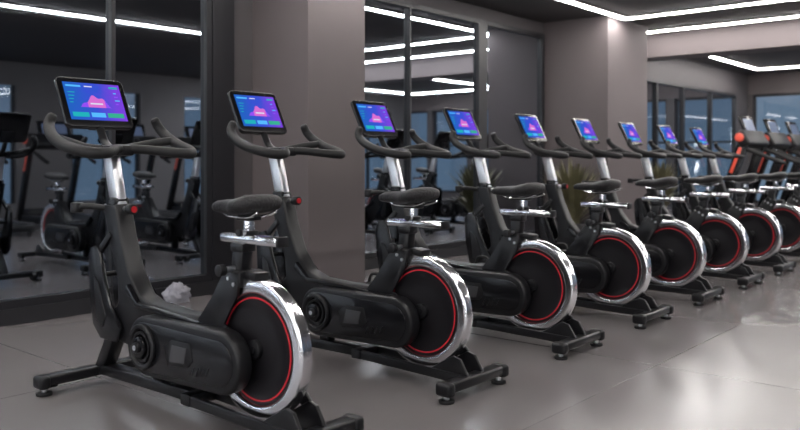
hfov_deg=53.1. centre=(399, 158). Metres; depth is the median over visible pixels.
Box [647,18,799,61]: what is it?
beam
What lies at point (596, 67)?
column
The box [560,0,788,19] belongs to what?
recessed light
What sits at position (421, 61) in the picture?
wall mirror
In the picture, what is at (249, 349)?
bike
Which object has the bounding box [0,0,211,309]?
wall mirror
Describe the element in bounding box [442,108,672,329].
bike
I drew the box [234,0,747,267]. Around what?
wall
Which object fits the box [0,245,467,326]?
baseboard
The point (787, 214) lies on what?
bike
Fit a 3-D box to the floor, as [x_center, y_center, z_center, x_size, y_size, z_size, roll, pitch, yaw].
[4.043,1.070,5.600,9.400,0.100,19.900,0,0,40]
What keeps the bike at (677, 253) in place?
on the floor
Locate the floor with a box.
[0,255,799,429]
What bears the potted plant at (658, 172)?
on the floor
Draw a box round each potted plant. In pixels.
[540,159,599,230]
[649,160,681,212]
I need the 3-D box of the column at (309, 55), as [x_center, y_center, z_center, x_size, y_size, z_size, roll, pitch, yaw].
[-0.733,-0.330,6.432,0.647,2.700,0.623,0,0,40]
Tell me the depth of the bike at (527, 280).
4.43 m
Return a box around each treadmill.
[717,115,799,210]
[746,119,799,206]
[775,121,799,202]
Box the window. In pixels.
[754,92,799,202]
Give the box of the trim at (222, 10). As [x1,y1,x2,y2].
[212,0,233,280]
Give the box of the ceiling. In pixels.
[455,0,799,74]
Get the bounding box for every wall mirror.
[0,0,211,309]
[365,0,544,258]
[647,78,736,213]
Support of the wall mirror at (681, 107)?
attached to the wall at (680, 71)
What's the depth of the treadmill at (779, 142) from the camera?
11.35 m
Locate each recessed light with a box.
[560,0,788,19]
[647,14,799,32]
[711,56,799,69]
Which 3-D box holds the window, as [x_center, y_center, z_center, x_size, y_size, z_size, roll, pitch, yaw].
[7.600,-0.205,15.487,1.420,2.150,0.070,0,0,40]
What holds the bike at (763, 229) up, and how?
on the floor
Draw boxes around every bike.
[33,77,363,429]
[227,90,508,404]
[350,100,604,359]
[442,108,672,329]
[514,113,724,306]
[571,118,763,288]
[618,122,795,275]
[656,125,799,256]
[689,128,799,212]
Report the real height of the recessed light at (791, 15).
0.030 m
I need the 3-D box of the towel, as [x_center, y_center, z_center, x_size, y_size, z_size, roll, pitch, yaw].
[-1.584,0.943,5.677,0.126,0.154,0.222,0,0,40]
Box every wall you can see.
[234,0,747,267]
[748,71,799,206]
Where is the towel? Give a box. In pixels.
[161,282,190,303]
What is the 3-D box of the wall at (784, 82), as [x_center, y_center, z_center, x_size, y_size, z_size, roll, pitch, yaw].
[10.427,-0.330,13.101,9.000,2.700,0.200,0,0,40]
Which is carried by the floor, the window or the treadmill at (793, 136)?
the treadmill at (793, 136)
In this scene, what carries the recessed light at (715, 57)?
in the ceiling
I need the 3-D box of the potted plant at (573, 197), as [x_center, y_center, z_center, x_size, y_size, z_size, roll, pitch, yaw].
[1.959,0.504,9.035,0.774,1.032,0.740,0,0,-7]
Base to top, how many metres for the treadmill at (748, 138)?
1.594 m
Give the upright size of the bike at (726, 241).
1.395 m
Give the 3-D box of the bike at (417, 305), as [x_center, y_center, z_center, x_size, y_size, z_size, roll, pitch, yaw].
[-0.245,0.323,3.977,1.570,1.395,0.621,0,0,40]
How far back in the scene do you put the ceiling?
9.17 m
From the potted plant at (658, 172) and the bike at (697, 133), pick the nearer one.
the bike at (697, 133)
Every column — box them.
[253,0,364,282]
[544,15,646,227]

